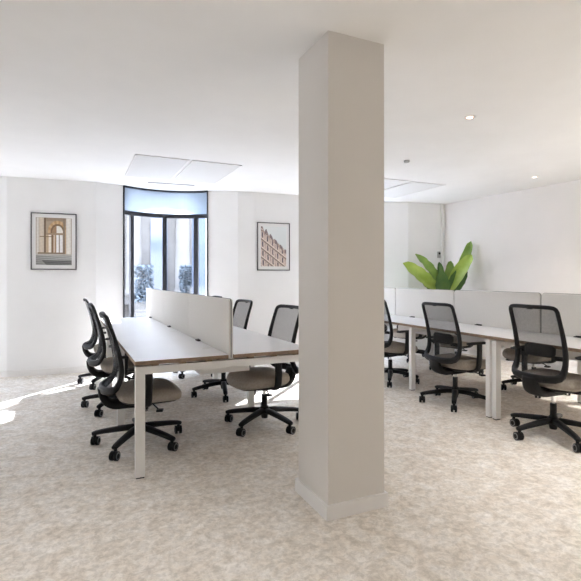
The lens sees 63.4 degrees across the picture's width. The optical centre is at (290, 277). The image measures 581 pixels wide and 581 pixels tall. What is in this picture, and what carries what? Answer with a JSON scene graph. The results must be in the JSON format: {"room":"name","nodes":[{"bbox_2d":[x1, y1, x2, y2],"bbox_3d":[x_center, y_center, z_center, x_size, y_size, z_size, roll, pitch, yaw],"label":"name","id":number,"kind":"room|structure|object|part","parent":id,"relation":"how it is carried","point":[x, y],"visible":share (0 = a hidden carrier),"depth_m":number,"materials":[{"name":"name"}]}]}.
{"room":"open-plan office","nodes":[
{"label":"open-plan office","id":0,"kind":"room"},
{"bbox_2d":[0,176,440,370],"bbox_3d":[-1.536,-0.026,6.913,9.750,2.572,0.360,0,0,-20],"label":"wall","id":1,"kind":"structure","parent":0,"point":[45,322],"depth_m":6.39,"materials":[{"name":"paint"}]},
{"bbox_2d":[31,212,76,269],"bbox_3d":[-3.093,-0.478,6.147,0.539,0.740,0.024,0,0,-20],"label":"framed picture","id":2,"kind":"object","parent":1,"relation":"attached to","point":[53,235],"visible":1,"depth_m":6.14,"materials":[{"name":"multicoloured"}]},
{"bbox_2d":[36,217,71,264],"bbox_3d":[-3.093,-0.478,6.146,0.423,0.616,0.001,0,0,-20],"label":"print","id":3,"kind":"object","parent":2,"relation":"attached to","point":[53,235],"depth_m":6.14},
{"bbox_2d":[123,185,207,362],"bbox_3d":[-1.817,-0.016,6.867,1.228,2.552,0.270,0,0,-20],"label":"window","id":4,"kind":"structure","parent":1,"relation":"in","point":[164,204],"depth_m":6.94,"materials":[{"name":"grey metal"}]},
{"bbox_3d":[-1.817,-1.106,6.867,1.175,0.342,0.214,0,0,-20],"label":"pane","id":5,"kind":"part","parent":4,"relation":"part of","materials":[{"name":"clear glass"}]},
{"bbox_2d":[0,346,426,376],"bbox_3d":[-1.493,1.221,6.794,9.750,0.078,0.134,0,0,-20],"label":"baseboard","id":6,"kind":"structure","parent":1,"relation":"attached to","point":[16,373],"depth_m":6.12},
{"bbox_2d":[257,222,289,270],"bbox_3d":[-0.257,-0.479,7.167,0.520,0.728,0.024,0,0,-20],"label":"framed picture","id":7,"kind":"object","parent":1,"relation":"attached to","point":[273,239],"visible":1,"depth_m":7.17,"materials":[{"name":"grey paper"}]},
{"bbox_2d":[261,226,285,265],"bbox_3d":[-0.256,-0.479,7.166,0.404,0.604,0.001,0,0,-20],"label":"print","id":8,"kind":"object","parent":7,"relation":"attached to","point":[273,239],"depth_m":7.16},
{"bbox_2d":[441,204,443,267],"bbox_3d":[2.648,-0.056,8.202,0.038,2.472,0.045,0,0,-20],"label":"duct","id":9,"kind":"object","parent":1,"relation":"attached to","point":[442,205],"visible":0.44,"depth_m":8.19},
{"bbox_2d":[0,353,580,580],"bbox_3d":[0.753,1.320,2.557,10.300,0.120,11.020,0,0,-25],"label":"floor","id":10,"kind":"structure","parent":0,"point":[468,500],"depth_m":2.75,"materials":[{"name":"carpet"}]},
{"bbox_2d":[77,298,134,389],"bbox_3d":[-2.185,0.750,5.648,0.685,1.020,0.676,0,0,-25],"label":"office chair","id":11,"kind":"object","parent":10,"relation":"on","point":[90,344],"visible":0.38,"depth_m":5.45,"materials":[{"name":"black plastic"}]},
{"bbox_3d":[-2.368,0.533,5.548,0.162,0.587,0.466,0,0,-25],"label":"frame","id":12,"kind":"part","parent":11,"relation":"part of","materials":[{"name":"black plastic"}]},
{"bbox_2d":[81,302,148,416],"bbox_3d":[-1.682,0.750,4.614,0.686,1.020,0.677,0,0,-25],"label":"office chair","id":13,"kind":"object","parent":10,"relation":"on","point":[106,364],"visible":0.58,"depth_m":4.41,"materials":[{"name":"black plastic"}]},
{"bbox_3d":[-1.868,0.533,4.512,0.162,0.587,0.466,0,0,-25],"label":"frame","id":14,"kind":"part","parent":13,"relation":"part of","materials":[{"name":"black plastic"}]},
{"bbox_3d":[-1.617,0.853,4.627,0.472,0.111,0.506,0,0,-25],"label":"seat","id":15,"kind":"part","parent":13,"relation":"part of","materials":[{"name":"beige fabric"}]},
{"bbox_3d":[-1.578,0.777,4.444,0.065,0.291,0.227,0,0,-25],"label":"armrest","id":16,"kind":"part","parent":13,"relation":"part of","materials":[{"name":"black plastic"}]},
{"bbox_2d":[90,311,181,460],"bbox_3d":[-1.154,0.757,3.591,0.686,1.005,0.677,0,0,-25],"label":"office chair","id":17,"kind":"object","parent":10,"relation":"on","point":[157,390],"visible":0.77,"depth_m":3.42,"materials":[{"name":"black plastic"}]},
{"bbox_3d":[-1.340,0.548,3.489,0.162,0.587,0.466,0,0,-25],"label":"frame","id":18,"kind":"part","parent":17,"relation":"part of","materials":[{"name":"black plastic"}]},
{"bbox_3d":[-1.089,0.868,3.604,0.472,0.111,0.506,0,0,-25],"label":"seat","id":19,"kind":"part","parent":17,"relation":"part of","materials":[{"name":"beige fabric"}]},
{"bbox_3d":[-1.050,0.792,3.420,0.065,0.291,0.227,0,0,-25],"label":"armrest","id":20,"kind":"part","parent":17,"relation":"part of","materials":[{"name":"black plastic"}]},
{"bbox_3d":[-0.980,0.945,3.462,0.060,0.039,0.195,0,0,-30],"label":"lever","id":21,"kind":"part","parent":17,"relation":"part of","materials":[{"name":"black plastic"}]},
{"bbox_2d":[173,296,221,378],"bbox_3d":[-1.182,0.750,6.191,0.684,1.020,0.686,0,0,-27],"label":"office chair","id":22,"kind":"object","parent":10,"relation":"on","point":[181,375],"visible":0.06,"depth_m":5.87,"materials":[{"name":"black plastic"}]},
{"bbox_2d":[100,317,298,478],"bbox_3d":[-1.141,0.889,4.745,1.250,0.742,3.437,0,0,-25],"label":"desk","id":23,"kind":"object","parent":10,"relation":"on","point":[148,342],"visible":0.71,"depth_m":3.42,"materials":[{"name":"white laminate"}]},
{"bbox_3d":[-1.967,0.905,5.105,0.058,0.694,0.045,0,0,-25],"label":"leg","id":24,"kind":"part","parent":23,"relation":"part of","materials":[{"name":"white metal"}]},
{"bbox_3d":[-1.452,0.905,4.021,0.058,0.694,0.045,0,0,-25],"label":"leg","id":25,"kind":"part","parent":23,"relation":"part of","materials":[{"name":"white metal"}]},
{"bbox_3d":[-0.951,0.905,2.969,0.058,0.694,0.045,0,0,-25],"label":"leg","id":26,"kind":"part","parent":23,"relation":"part of","materials":[{"name":"white metal"}]},
{"bbox_2d":[146,288,164,322],"bbox_3d":[-1.718,0.346,5.960,0.080,0.412,1.268,0,0,-25],"label":"divider","id":27,"kind":"object","parent":23,"relation":"attached to","point":[154,297],"visible":0.81,"depth_m":5.91,"materials":[{"name":"grey fabric"}]},
{"bbox_2d":[163,290,188,334],"bbox_3d":[-1.181,0.346,4.831,0.080,0.412,1.228,0,0,-25],"label":"divider","id":28,"kind":"object","parent":23,"relation":"attached to","point":[175,304],"visible":0.84,"depth_m":4.72,"materials":[{"name":"grey fabric"}]},
{"bbox_2d":[188,294,232,358],"bbox_3d":[-0.660,0.346,3.733,0.080,0.412,1.198,0,0,-25],"label":"divider","id":29,"kind":"object","parent":23,"relation":"attached to","point":[210,318],"visible":0.94,"depth_m":3.55,"materials":[{"name":"grey fabric"}]},
{"bbox_3d":[-0.898,0.905,5.613,0.058,0.694,0.045,0,0,-25],"label":"leg","id":30,"kind":"part","parent":23,"relation":"part of","materials":[{"name":"white metal"}]},
{"bbox_2d":[190,358,248,374],"bbox_3d":[-0.622,0.652,3.794,0.389,0.105,0.688,0,0,-25],"label":"cable tray","id":31,"kind":"object","parent":23,"relation":"on","point":[240,368],"depth_m":3.50,"materials":[{"name":"white metal"}]},
{"bbox_3d":[-0.383,0.905,4.530,0.058,0.694,0.045,0,0,-25],"label":"leg","id":32,"kind":"part","parent":23,"relation":"part of","materials":[{"name":"white metal"}]},
{"bbox_2d":[191,299,255,401],"bbox_3d":[-0.746,0.750,5.079,0.685,1.020,0.721,0,0,-30],"label":"office chair","id":33,"kind":"object","parent":10,"relation":"on","point":[242,307],"visible":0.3,"depth_m":5.11,"materials":[{"name":"black plastic"}]},
{"bbox_3d":[-0.543,0.533,5.206,0.162,0.587,0.466,0,0,-30],"label":"frame","id":34,"kind":"part","parent":33,"relation":"part of","materials":[{"name":"black plastic"}]},
{"bbox_2d":[225,304,298,436],"bbox_3d":[-0.204,0.750,4.030,0.709,1.020,0.680,0,0,-32],"label":"office chair","id":35,"kind":"object","parent":10,"relation":"on","point":[284,325],"visible":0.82,"depth_m":3.99,"materials":[{"name":"black plastic"}]},
{"bbox_3d":[-0.278,0.853,4.000,0.472,0.111,0.506,0,0,-32],"label":"seat","id":36,"kind":"part","parent":35,"relation":"part of","materials":[{"name":"beige fabric"}]},
{"bbox_3d":[-0.147,0.777,3.866,0.065,0.291,0.227,0,0,-32],"label":"armrest","id":37,"kind":"part","parent":35,"relation":"part of","materials":[{"name":"black plastic"}]},
{"bbox_3d":[-0.043,0.533,4.145,0.162,0.587,0.466,0,0,-32],"label":"frame","id":38,"kind":"part","parent":35,"relation":"part of","materials":[{"name":"black plastic"}]},
{"bbox_2d":[299,30,383,504],"bbox_3d":[0.283,-0.018,2.689,0.356,2.557,0.358,0,0,-25],"label":"column","id":39,"kind":"structure","parent":10,"relation":"on","point":[341,76],"depth_m":2.54,"materials":[{"name":"paint"}]},
{"bbox_2d":[295,477,387,520],"bbox_3d":[0.283,1.222,2.689,0.386,0.075,0.388,0,0,-25],"label":"baseboard","id":40,"kind":"structure","parent":39,"relation":"attached to","point":[376,501],"depth_m":2.53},
{"bbox_2d":[384,300,419,387],"bbox_3d":[1.218,0.750,5.757,0.687,1.020,0.677,0,0,-27],"label":"office chair","id":41,"kind":"object","parent":10,"relation":"on","point":[391,348],"visible":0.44,"depth_m":5.52,"materials":[{"name":"black plastic"}]},
{"bbox_3d":[1.029,0.533,5.645,0.162,0.587,0.466,0,0,-27],"label":"frame","id":42,"kind":"part","parent":41,"relation":"part of","materials":[{"name":"black plastic"}]},
{"bbox_3d":[1.276,0.853,5.769,0.472,0.111,0.506,0,0,-27],"label":"seat","id":43,"kind":"part","parent":41,"relation":"part of","materials":[{"name":"beige fabric"}]},
{"bbox_3d":[1.321,0.777,5.587,0.065,0.291,0.227,0,0,-27],"label":"armrest","id":44,"kind":"part","parent":41,"relation":"part of","materials":[{"name":"black plastic"}]},
{"bbox_2d":[387,325,426,362],"bbox_3d":[1.871,0.750,7.321,0.686,1.020,0.677,0,0,-23],"label":"office chair","id":45,"kind":"object","parent":10,"relation":"on","point":[395,334],"visible":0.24,"depth_m":7.14,"materials":[{"name":"black plastic"}]},
{"bbox_3d":[1.807,0.853,7.278,0.472,0.111,0.506,0,0,-23],"label":"seat","id":46,"kind":"part","parent":45,"relation":"part of","materials":[{"name":"beige fabric"}]},
{"bbox_2d":[403,241,472,290],"bbox_3d":[2.357,0.329,7.594,1.167,1.862,0.479,0,0,-3],"label":"potted plant","id":47,"kind":"object","parent":10,"relation":"on","point":[453,278],"visible":0.59,"depth_m":7.53,"materials":[{"name":"green plant"}]},
{"bbox_2d":[419,302,485,411],"bbox_3d":[1.673,0.750,4.750,0.681,1.020,0.681,0,0,-26],"label":"office chair","id":48,"kind":"object","parent":10,"relation":"on","point":[443,351],"visible":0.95,"depth_m":4.59,"materials":[{"name":"black plastic"}]},
{"bbox_3d":[1.468,0.533,4.640,0.162,0.587,0.466,0,0,-26],"label":"frame","id":49,"kind":"part","parent":48,"relation":"part of","materials":[{"name":"black plastic"}]},
{"bbox_3d":[1.716,0.853,4.760,0.472,0.111,0.506,0,0,-26],"label":"seat","id":50,"kind":"part","parent":48,"relation":"part of","materials":[{"name":"beige fabric"}]},
{"bbox_3d":[1.759,0.777,4.577,0.065,0.291,0.227,0,0,-26],"label":"armrest","id":51,"kind":"part","parent":48,"relation":"part of","materials":[{"name":"black plastic"}]},
{"bbox_2d":[429,341,483,375],"bbox_3d":[2.276,0.750,6.384,0.678,1.020,0.690,0,0,-26],"label":"office chair","id":52,"kind":"object","parent":10,"relation":"on","point":[464,345],"visible":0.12,"depth_m":6.12,"materials":[{"name":"black plastic"}]},
{"bbox_2d":[390,315,580,417],"bbox_3d":[1.730,0.889,6.000,1.290,0.742,3.327,0,0,-23],"label":"desk","id":53,"kind":"object","parent":10,"relation":"on","point":[469,332],"visible":0.24,"depth_m":5.01,"materials":[{"name":"white laminate"}]},
{"bbox_2d":[384,288,395,314],"bbox_3d":[1.278,0.346,7.057,0.080,0.412,1.028,0,0,-23],"label":"divider","id":54,"kind":"object","parent":53,"relation":"attached to","point":[389,293],"visible":0.2,"depth_m":6.66,"materials":[{"name":"grey fabric"}]},
{"bbox_3d":[1.370,0.905,5.286,0.058,0.694,0.045,0,0,-23],"label":"leg","id":55,"kind":"part","parent":53,"relation":"part of","materials":[{"name":"white metal"}]},
{"bbox_2d":[398,325,426,334],"bbox_3d":[1.742,0.652,6.124,0.380,0.105,0.610,0,0,-23],"label":"cable tray","id":56,"kind":"object","parent":53,"relation":"on","point":[400,327],"depth_m":6.18,"materials":[{"name":"white metal"}]},
{"bbox_2d":[396,288,454,318],"bbox_3d":[1.707,0.346,6.055,0.080,0.412,1.148,0,0,-23],"label":"divider","id":57,"kind":"object","parent":53,"relation":"attached to","point":[409,301],"visible":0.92,"depth_m":6.15,"materials":[{"name":"grey fabric"}]},
{"bbox_2d":[461,335,514,347],"bbox_3d":[2.194,0.652,5.067,0.380,0.105,0.610,0,0,-23],"label":"cable tray","id":58,"kind":"object","parent":53,"relation":"on","point":[465,338],"depth_m":5.08,"materials":[{"name":"white metal"}]},
{"bbox_3d":[1.808,0.905,4.260,0.058,0.694,0.045,0,0,-23],"label":"leg","id":59,"kind":"part","parent":53,"relation":"part of","materials":[{"name":"white metal"}]},
{"bbox_2d":[454,290,540,328],"bbox_3d":[2.159,0.346,4.997,0.080,0.412,1.148,0,0,-23],"label":"divider","id":60,"kind":"object","parent":53,"relation":"attached to","point":[480,308],"visible":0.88,"depth_m":5.04,"materials":[{"name":"grey fabric"}]},
{"bbox_3d":[2.934,0.905,4.741,0.058,0.694,0.045,0,0,-23],"label":"leg","id":61,"kind":"part","parent":53,"relation":"part of","materials":[{"name":"white metal"}]},
{"bbox_2d":[491,335,580,419],"bbox_3d":[2.612,0.889,3.935,1.290,0.742,1.147,0,0,-23],"label":"desk","id":62,"kind":"object","parent":10,"relation":"on","point":[573,343],"visible":0.66,"depth_m":4.17,"materials":[{"name":"white metal"}]},
{"bbox_3d":[1.837,0.905,4.191,0.058,0.694,0.045,0,0,-23],"label":"leg","id":63,"kind":"part","parent":62,"relation":"part of","materials":[{"name":"white metal"}]},
{"bbox_2d":[541,293,580,337],"bbox_3d":[2.612,0.346,3.935,0.080,0.412,1.148,0,0,-23],"label":"divider","id":64,"kind":"object","parent":62,"relation":"attached to","point":[568,305],"visible":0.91,"depth_m":4.20,"materials":[{"name":"grey fabric"}]},
{"bbox_2d":[568,351,580,360],"bbox_3d":[2.648,0.652,4.004,0.380,0.105,0.610,0,0,-23],"label":"cable tray","id":65,"kind":"object","parent":62,"relation":"on","point":[572,355],"depth_m":4.03,"materials":[{"name":"white metal"}]},
{"bbox_2d":[501,348,570,397],"bbox_3d":[2.731,0.750,5.270,0.683,1.020,0.679,0,0,-25],"label":"office chair","id":66,"kind":"object","parent":10,"relation":"on","point":[508,353],"visible":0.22,"depth_m":5.25,"materials":[{"name":"black plastic"}]},
{"bbox_3d":[2.661,0.853,5.224,0.472,0.111,0.506,0,0,-25],"label":"seat","id":67,"kind":"part","parent":66,"relation":"part of","materials":[{"name":"beige fabric"}]},
{"bbox_2d":[509,304,580,452],"bbox_3d":[2.073,0.732,3.728,0.674,1.055,0.691,0,0,-25],"label":"office chair","id":68,"kind":"object","parent":10,"relation":"on","point":[541,360],"visible":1,"depth_m":3.61,"materials":[{"name":"black plastic"}]},
{"bbox_3d":[1.896,0.498,3.647,0.162,0.587,0.466,0,0,-25],"label":"frame","id":69,"kind":"part","parent":68,"relation":"part of","materials":[{"name":"black plastic"}]},
{"bbox_3d":[2.147,0.818,3.762,0.472,0.111,0.506,0,0,-25],"label":"seat","id":70,"kind":"part","parent":68,"relation":"part of","materials":[{"name":"beige fabric"}]},
{"bbox_2d":[0,0,580,203],"bbox_3d":[0.753,-1.367,2.557,10.300,0.150,11.020,0,0,-25],"label":"ceiling","id":71,"kind":"structure","parent":0,"point":[87,87],"depth_m":3.15,"materials":[{"name":"paint"}]},
{"bbox_2d":[125,154,189,179],"bbox_3d":[-1.594,-1.288,5.529,0.570,0.009,1.140,0,0,-25],"label":"ceiling panel","id":72,"kind":"object","parent":71,"relation":"attached to","point":[141,166],"visible":1,"depth_m":5.42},
{"bbox_2d":[146,181,195,185],"bbox_3d":[-1.627,-1.289,6.427,0.660,0.006,0.090,0,0,-20],"label":"ceiling vent","id":73,"kind":"object","parent":71,"relation":"in","point":[146,181],"visible":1,"depth_m":6.40,"materials":[{"name":"grey metal"}]},
{"bbox_2d":[173,160,241,183],"bbox_3d":[-1.049,-1.288,5.779,0.570,0.009,1.140,0,0,-25],"label":"ceiling panel","id":74,"kind":"object","parent":71,"relation":"attached to","point":[195,171],"visible":1,"depth_m":5.67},
{"bbox_2d":[384,178,410,188],"bbox_3d":[1.113,-1.288,6.654,0.570,0.009,1.130,0,0,-25],"label":"ceiling panel","id":75,"kind":"object","parent":71,"relation":"attached to","point":[388,183],"visible":0.28,"depth_m":6.33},
{"bbox_2d":[384,181,444,197],"bbox_3d":[1.658,-1.288,6.904,0.570,0.009,1.130,0,0,-25],"label":"ceiling panel","id":76,"kind":"object","parent":71,"relation":"attached to","point":[412,187],"visible":0.77,"depth_m":6.75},
{"bbox_2d":[464,115,475,119],"bbox_3d":[1.438,-1.288,3.773,0.092,0.007,0.092,0,0,-25],"label":"recessed light","id":77,"kind":"object","parent":71,"relation":"in","point":[468,117],"visible":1,"depth_m":3.76,"materials":[{"name":"beige"}]},
{"bbox_2d":[444,180,580,366],"bbox_3d":[5.033,-0.026,4.074,0.200,2.572,10.218,0,0,-28],"label":"wall","id":78,"kind":"structure","parent":0,"point":[528,240],"depth_m":6.94,"materials":[{"name":"paint"}]},
{"bbox_2d":[462,349,576,373],"bbox_3d":[4.955,1.221,3.993,0.014,0.078,9.547,0,0,-28],"label":"baseboard","id":79,"kind":"structure","parent":78,"relation":"attached to","point":[471,352],"depth_m":7.46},
{"label":"outside","id":80,"kind":"structure","parent":0,"visible":0},
{"bbox_3d":[-3.429,1.395,17.075,36.000,0.230,18.100,0,0,-25],"label":"ground","id":81,"kind":"structure","parent":80,"visible":0},
{"bbox_2d":[134,264,154,316],"bbox_3d":[-3.690,0.459,11.840,0.519,1.642,0.538,0,0,-25],"label":"hedge","id":82,"kind":"object","parent":81,"relation":"on","point":[141,272],"visible":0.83,"depth_m":11.69,"materials":[{"name":"plant"}]},
{"bbox_2d":[125,215,191,317],"bbox_3d":[-3.252,-0.615,14.290,26.000,4.150,2.710,0,0,-25],"label":"stone building","id":83,"kind":"structure","parent":81,"relation":"on","point":[147,230],"depth_m":13.03,"materials":[{"name":"stone"}]},
{"bbox_3d":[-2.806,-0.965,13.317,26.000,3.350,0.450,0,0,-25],"label":"cornice","id":84,"kind":"part","parent":83,"relation":"part of","materials":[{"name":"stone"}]},
{"bbox_2d":[178,264,191,293],"bbox_3d":[-2.703,0.461,12.295,0.443,1.638,0.520,0,0,-25],"label":"hedge","id":85,"kind":"object","parent":81,"relation":"on","point":[184,283],"visible":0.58,"depth_m":12.15,"materials":[{"name":"plant"}]},
{"bbox_2d":[192,218,204,294],"bbox_3d":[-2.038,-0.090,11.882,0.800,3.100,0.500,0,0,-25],"label":"building wing","id":86,"kind":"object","parent":81,"relation":"on","point":[202,220],"visible":0.02,"depth_m":11.55}
]}

